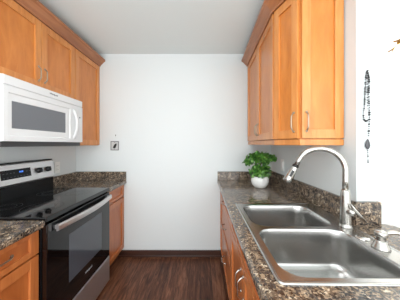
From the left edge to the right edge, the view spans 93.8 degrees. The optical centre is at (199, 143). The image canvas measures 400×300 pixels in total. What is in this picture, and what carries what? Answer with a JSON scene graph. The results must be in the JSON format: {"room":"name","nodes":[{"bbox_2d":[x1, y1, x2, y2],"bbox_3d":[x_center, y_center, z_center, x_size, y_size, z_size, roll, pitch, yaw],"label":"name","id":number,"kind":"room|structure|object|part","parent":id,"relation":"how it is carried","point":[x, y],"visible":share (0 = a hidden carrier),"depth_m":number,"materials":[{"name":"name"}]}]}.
{"room":"kitchen","nodes":[
{"label":"kitchen","id":0,"kind":"room"},
{"bbox_2d":[0,146,75,175],"bbox_3d":[-1.546,0.133,0.530,0.100,2.442,3.460,0,0,0],"label":"wall","id":1,"kind":"structure","parent":0,"point":[66,155],"depth_m":1.82,"materials":[{"name":"white paint"}]},
{"bbox_2d":[0,0,74,98],"bbox_3d":[-1.339,-0.677,1.429,0.309,0.531,0.758,0,0,0],"label":"upper cabinet","id":2,"kind":"object","parent":1,"relation":"attached to","point":[31,52],"visible":0.84,"depth_m":1.37,"materials":[{"name":"brown wood"}]},
{"bbox_3d":[-1.219,-0.674,1.240,0.020,0.513,0.373,0,0,0],"label":"door","id":3,"kind":"part","parent":2,"relation":"part of","materials":[{"name":"brown wood"}]},
{"bbox_2d":[0,74,81,146],"bbox_3d":[-1.295,-0.194,1.444,0.398,0.429,0.727,0,0,0],"label":"microwave","id":4,"kind":"object","parent":2,"relation":"attached to","point":[31,115],"visible":1,"depth_m":1.29,"materials":[{"name":"white plastic"}]},
{"bbox_3d":[-1.325,0.001,1.444,0.337,0.034,0.719,0,0,0],"label":"underside panel","id":5,"kind":"part","parent":4,"relation":"part of","materials":[{"name":"grey paint"}]},
{"bbox_3d":[-1.123,-0.179,1.688,0.054,0.270,0.032,0,0,0],"label":"handle","id":6,"kind":"part","parent":4,"relation":"part of","materials":[{"name":"white plastic"}]},
{"bbox_3d":[-1.219,-0.674,1.617,0.020,0.513,0.373,0,0,0],"label":"door","id":7,"kind":"part","parent":2,"relation":"part of","materials":[{"name":"brown wood"}]},
{"bbox_2d":[13,0,104,66],"bbox_3d":[-1.191,-0.975,1.639,0.096,0.080,1.238,0,0,0],"label":"crown molding","id":8,"kind":"structure","parent":2,"relation":"attached to","point":[36,8],"depth_m":1.55,"materials":[{"name":"brown wood"}]},
{"bbox_2d":[54,162,59,173],"bbox_3d":[-1.491,0.246,1.955,0.008,0.116,0.072,0,0,0],"label":"wall outlet","id":9,"kind":"object","parent":1,"relation":"attached to","point":[56,164],"visible":1,"depth_m":1.94,"materials":[{"name":"white plastic"}]},
{"bbox_2d":[75,48,99,145],"bbox_3d":[-1.351,-0.464,2.034,0.285,0.959,0.445,0,0,0],"label":"upper cabinet","id":10,"kind":"object","parent":1,"relation":"attached to","point":[87,73],"visible":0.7,"depth_m":2.05,"materials":[{"name":"brown wood"}]},
{"bbox_2d":[96,257,228,299],"bbox_3d":[0.250,1.384,1.500,3.900,0.060,5.400,0,0,0],"label":"floor","id":11,"kind":"structure","parent":0,"point":[130,278],"depth_m":1.87,"materials":[{"name":"brown wood"}]},
{"bbox_2d":[0,230,38,299],"bbox_3d":[-1.181,0.915,0.794,0.573,0.878,0.555,0,0,0],"label":"base cabinet","id":12,"kind":"object","parent":11,"relation":"on","point":[19,261],"visible":0.84,"depth_m":0.97,"materials":[{"name":"brown wood"}]},
{"bbox_3d":[-0.910,0.549,0.855,0.030,0.015,0.131,0,0,0],"label":"handle","id":13,"kind":"part","parent":12,"relation":"part of","materials":[{"name":"silver metal"}]},
{"bbox_3d":[-0.929,0.551,0.794,0.020,0.135,0.543,0,0,0],"label":"drawer","id":14,"kind":"part","parent":12,"relation":"part of","materials":[{"name":"brown wood"}]},
{"bbox_3d":[-0.929,0.935,0.794,0.020,0.613,0.543,0,0,0],"label":"door","id":15,"kind":"part","parent":12,"relation":"part of","materials":[{"name":"brown wood"}]},
{"bbox_2d":[0,221,44,249],"bbox_3d":[-1.189,0.404,0.686,0.613,0.144,0.772,0,0,0],"label":"countertop","id":16,"kind":"structure","parent":12,"relation":"on","point":[11,232],"depth_m":0.96,"materials":[{"name":"brown stone"}]},
{"bbox_2d":[0,159,111,299],"bbox_3d":[-1.151,0.748,1.449,0.660,1.212,0.750,0,0,0],"label":"range","id":17,"kind":"object","parent":11,"relation":"on","point":[73,253],"visible":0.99,"depth_m":1.38,"materials":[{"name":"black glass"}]},
{"bbox_3d":[-1.396,0.229,1.635,0.042,0.048,0.048,0,0,0],"label":"knob","id":18,"kind":"part","parent":17,"relation":"part of","materials":[{"name":"black plastic"}]},
{"bbox_2d":[0,188,108,222],"bbox_3d":[-1.169,0.439,1.450,0.576,0.030,0.751,0,0,0],"label":"cooktop","id":19,"kind":"object","parent":17,"relation":"in","point":[49,205],"depth_m":1.35,"materials":[{"name":"black glass"}]},
{"bbox_3d":[-0.896,0.773,1.449,0.030,0.611,0.743,0,0,0],"label":"oven door","id":20,"kind":"part","parent":17,"relation":"part of","materials":[{"name":"black glass"}]},
{"bbox_3d":[-0.853,0.506,1.466,0.064,0.040,0.674,0,0,0],"label":"handle","id":21,"kind":"part","parent":17,"relation":"part of","materials":[{"name":"silver metal"}]},
{"bbox_3d":[-0.896,1.202,1.449,0.030,0.233,0.743,0,0,0],"label":"storage drawer","id":22,"kind":"part","parent":17,"relation":"part of","materials":[{"name":"silver metal"}]},
{"bbox_2d":[109,185,123,267],"bbox_3d":[-1.189,0.915,2.043,0.549,0.878,0.428,0,0,0],"label":"base cabinet","id":23,"kind":"object","parent":11,"relation":"on","point":[116,203],"visible":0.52,"depth_m":2.07,"materials":[{"name":"brown wood"}]},
{"bbox_2d":[53,172,126,191],"bbox_3d":[-1.187,0.404,2.043,0.615,0.144,0.432,0,0,0],"label":"countertop","id":24,"kind":"structure","parent":23,"relation":"on","point":[111,180],"depth_m":2.13,"materials":[{"name":"brown stone"}]},
{"bbox_3d":[-0.925,0.551,2.042,0.020,0.135,0.416,0,0,0],"label":"drawer","id":25,"kind":"part","parent":23,"relation":"part of","materials":[{"name":"brown wood"}]},
{"bbox_2d":[220,192,230,299],"bbox_3d":[0.511,0.915,1.823,0.618,0.878,0.855,0,0,1],"label":"base cabinet","id":26,"kind":"object","parent":11,"relation":"on","point":[225,221],"visible":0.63,"depth_m":1.73,"materials":[{"name":"brown wood"}]},
{"bbox_3d":[0.246,0.775,1.828,0.020,0.297,0.847,0,0,1],"label":"drawer","id":27,"kind":"part","parent":26,"relation":"part of","materials":[{"name":"brown wood"}]},
{"bbox_3d":[0.246,0.551,1.828,0.020,0.135,0.847,0,0,1],"label":"drawer","id":28,"kind":"part","parent":26,"relation":"part of","materials":[{"name":"brown wood"}]},
{"bbox_2d":[231,222,259,299],"bbox_3d":[0.496,0.915,0.972,0.618,0.878,0.843,0,0,1],"label":"base cabinet","id":29,"kind":"object","parent":11,"relation":"on","point":[242,284],"visible":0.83,"depth_m":1.03,"materials":[{"name":"brown wood"}]},
{"bbox_3d":[0.235,0.935,1.187,0.020,0.613,0.416,0,0,1],"label":"door","id":30,"kind":"part","parent":29,"relation":"part of","materials":[{"name":"brown wood"}]},
{"bbox_3d":[0.207,0.732,1.007,0.040,0.130,0.016,0,0,1],"label":"handle","id":31,"kind":"part","parent":29,"relation":"part of","materials":[{"name":"silver metal"}]},
{"bbox_3d":[0.206,0.732,0.947,0.040,0.130,0.016,0,0,1],"label":"handle","id":32,"kind":"part","parent":29,"relation":"part of","materials":[{"name":"silver metal"}]},
{"bbox_3d":[0.228,0.935,0.767,0.020,0.613,0.416,0,0,1],"label":"door","id":33,"kind":"part","parent":29,"relation":"part of","materials":[{"name":"brown wood"}]},
{"bbox_2d":[217,171,399,299],"bbox_3d":[0.634,0.395,1.120,0.930,0.162,2.279,0,0,0],"label":"countertop","id":34,"kind":"structure","parent":29,"relation":"on","point":[235,187],"depth_m":1.01,"materials":[{"name":"brown stone"}]},
{"bbox_2d":[242,150,276,187],"bbox_3d":[0.601,0.247,1.880,0.306,0.373,0.244,0,0,33],"label":"potted plant","id":35,"kind":"object","parent":34,"relation":"on","point":[260,176],"visible":1,"depth_m":1.84,"materials":[{"name":"green plant"}]},
{"bbox_3d":[0.603,0.378,1.885,0.170,0.112,0.170,0,0,0],"label":"pot","id":36,"kind":"part","parent":35,"relation":"part of","materials":[{"name":"white ceramic"}]},
{"bbox_2d":[235,203,399,286],"bbox_3d":[0.524,0.525,0.963,0.556,0.194,0.790,0,0,1],"label":"sink","id":37,"kind":"object","parent":34,"relation":"in","point":[301,244],"visible":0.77,"depth_m":0.93,"materials":[{"name":"silver metal"}]},
{"bbox_3d":[0.502,0.526,1.142,0.433,0.192,0.333,0,0,1],"label":"bowl","id":38,"kind":"part","parent":37,"relation":"part of","materials":[{"name":"silver metal"}]},
{"bbox_3d":[0.495,0.526,0.772,0.433,0.192,0.347,0,0,1],"label":"bowl","id":39,"kind":"part","parent":37,"relation":"part of","materials":[{"name":"silver metal"}]},
{"bbox_2d":[355,234,370,240],"bbox_3d":[0.741,0.426,0.852,0.054,0.008,0.054,0,0,0],"label":"cover","id":40,"kind":"object","parent":37,"relation":"on","point":[360,237],"visible":1,"depth_m":0.84,"materials":[{"name":"silver metal"}]},
{"bbox_2d":[371,229,399,251],"bbox_3d":[0.779,0.393,0.772,0.126,0.074,0.062,0,0,0],"label":"soap dispenser","id":41,"kind":"object","parent":37,"relation":"on","point":[380,243],"visible":1,"depth_m":0.76,"materials":[{"name":"silver metal"}]},
{"bbox_3d":[0.799,0.372,0.766,0.087,0.033,0.018,0,0,8],"label":"spout","id":42,"kind":"part","parent":41,"relation":"part of","materials":[{"name":"silver metal"}]},
{"bbox_2d":[283,146,366,228],"bbox_3d":[0.657,0.220,1.017,0.378,0.419,0.073,0,0,28],"label":"faucet","id":43,"kind":"object","parent":34,"relation":"on","point":[347,210],"visible":1,"depth_m":0.97,"materials":[{"name":"silver metal"}]},
{"bbox_3d":[0.653,0.125,1.019,0.256,0.229,0.028,0,0,24],"label":"spout","id":44,"kind":"part","parent":43,"relation":"part of","materials":[{"name":"silver metal"}]},
{"bbox_3d":[0.784,0.343,0.928,0.072,0.089,0.024,0,0,9],"label":"lever","id":45,"kind":"part","parent":43,"relation":"part of","materials":[{"name":"silver metal"}]},
{"bbox_2d":[76,54,270,249],"bbox_3d":[-0.305,0.133,2.310,2.581,2.442,0.100,0,0,0],"label":"wall","id":46,"kind":"structure","parent":0,"point":[177,121],"depth_m":2.26,"materials":[{"name":"white paint"}]},
{"bbox_2d":[111,141,118,149],"bbox_3d":[-1.028,0.021,2.254,0.100,0.112,0.012,0,0,0],"label":"phone jack plate","id":47,"kind":"object","parent":46,"relation":"attached to","point":[114,144],"visible":1,"depth_m":2.25,"materials":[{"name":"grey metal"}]},
{"bbox_2d":[118,250,221,256],"bbox_3d":[-0.345,1.316,2.247,1.350,0.076,0.026,0,0,0],"label":"baseboard","id":48,"kind":"structure","parent":46,"relation":"attached to","point":[124,253],"depth_m":2.25,"materials":[{"name":"brown wood"}]},
{"bbox_2d":[38,0,399,53],"bbox_3d":[0.250,-1.118,1.500,3.900,0.060,5.400,0,0,0],"label":"ceiling","id":49,"kind":"structure","parent":0,"point":[107,26],"depth_m":1.68,"materials":[{"name":"white paint"}]},
{"bbox_2d":[387,39,399,61],"bbox_3d":[1.717,-0.910,1.500,0.328,0.354,0.338,0,0,0],"label":"chandelier","id":50,"kind":"object","parent":49,"relation":"hanging from","point":[395,55],"visible":1,"depth_m":1.54,"materials":[{"name":"gold metal"}]},
{"bbox_3d":[1.691,-0.766,1.619,0.100,0.067,0.100,0,0,0],"label":"lamp shade","id":51,"kind":"part","parent":50,"relation":"part of","materials":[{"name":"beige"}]},
{"bbox_3d":[1.605,-0.766,1.500,0.100,0.067,0.100,0,0,0],"label":"lamp shade","id":52,"kind":"part","parent":50,"relation":"part of","materials":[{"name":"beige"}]},
{"bbox_2d":[271,0,378,200],"bbox_3d":[0.923,0.133,1.645,0.123,2.442,1.230,0,0,0],"label":"wall","id":53,"kind":"structure","parent":0,"point":[319,169],"depth_m":1.04,"materials":[{"name":"white paint"}]},
{"bbox_2d":[248,14,275,144],"bbox_3d":[0.689,-0.468,1.794,0.343,0.951,0.925,0,0,0],"label":"upper cabinet","id":54,"kind":"object","parent":53,"relation":"attached to","point":[261,64],"visible":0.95,"depth_m":1.64,"materials":[{"name":"brown wood"}]},
{"bbox_3d":[0.565,-0.482,2.004,0.020,0.897,0.465,0,0,3],"label":"door","id":55,"kind":"part","parent":54,"relation":"part of","materials":[{"name":"brown wood"}]},
{"bbox_3d":[0.695,-0.011,1.794,0.330,0.037,0.925,0,0,0],"label":"light rail","id":56,"kind":"part","parent":54,"relation":"part of","materials":[{"name":"brown wood"}]},
{"bbox_2d":[242,0,285,66],"bbox_3d":[0.563,-0.975,1.625,0.356,0.080,1.266,0,0,-13],"label":"crown molding","id":57,"kind":"structure","parent":54,"relation":"attached to","point":[269,7],"depth_m":1.53,"materials":[{"name":"brown wood"}]},
{"bbox_3d":[0.541,-0.482,1.553,0.020,0.897,0.430,0,0,3],"label":"door","id":58,"kind":"part","parent":54,"relation":"part of","materials":[{"name":"brown wood"}]},
{"bbox_2d":[281,159,283,170],"bbox_3d":[0.857,0.219,1.950,0.010,0.120,0.072,0,0,0],"label":"light switch","id":59,"kind":"object","parent":53,"relation":"attached to","point":[282,160],"visible":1,"depth_m":1.94,"materials":[{"name":"white plastic"}]},
{"bbox_2d":[274,0,343,144],"bbox_3d":[0.692,-0.468,1.210,0.337,0.951,0.247,0,0,0],"label":"upper cabinet","id":60,"kind":"object","parent":53,"relation":"attached to","point":[308,34],"visible":1,"depth_m":1.12,"materials":[{"name":"brown wood"}]},
{"bbox_3d":[0.564,-0.482,1.226,0.020,0.897,0.203,0,0,-18],"label":"door","id":61,"kind":"part","parent":60,"relation":"part of","materials":[{"name":"brown wood"}]},
{"bbox_3d":[0.569,-0.134,1.150,0.029,0.130,0.018,0,0,0],"label":"handle","id":62,"kind":"part","parent":60,"relation":"part of","materials":[{"name":"silver metal"}]},
{"bbox_3d":[0.633,-0.134,1.102,0.016,0.130,0.030,0,0,0],"label":"handle","id":63,"kind":"part","parent":60,"relation":"part of","materials":[{"name":"silver metal"}]},
{"bbox_3d":[0.695,-0.011,1.223,0.329,0.037,0.214,0,0,0],"label":"light rail","id":64,"kind":"part","parent":60,"relation":"part of","materials":[{"name":"brown wood"}]},
{"bbox_3d":[0.731,-0.482,1.121,0.248,0.897,0.020,0,0,0],"label":"door","id":65,"kind":"part","parent":60,"relation":"part of","materials":[{"name":"brown wood"}]},
{"bbox_3d":[0.915,-0.404,1.021,0.004,0.009,0.017,0,0,0],"label":"hook","id":66,"kind":"object","parent":53,"relation":"attached to","visible":0},
{"bbox_2d":[362,70,370,162],"bbox_3d":[0.912,-0.151,1.022,0.043,0.509,0.015,0,0,0],"label":"necklace","id":67,"kind":"object","parent":66,"relation":"hanging from","point":[367,143],"visible":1,"depth_m":1.02,"materials":[{"name":"grey metal"}]},
{"bbox_2d":[365,139,370,149],"bbox_3d":[0.916,0.001,1.021,0.029,0.058,0.013,0,0,0],"label":"pendant","id":68,"kind":"object","parent":67,"relation":"attached to","point":[367,144],"depth_m":1.02,"materials":[{"name":"grey stone"}]},
{"bbox_2d":[379,35,399,227],"bbox_3d":[2.050,0.133,1.500,0.100,2.442,5.400,0,0,0],"label":"wall","id":69,"kind":"structure","parent":0,"point":[389,72],"depth_m":1.97,"materials":[{"name":"white paint"}]}
]}

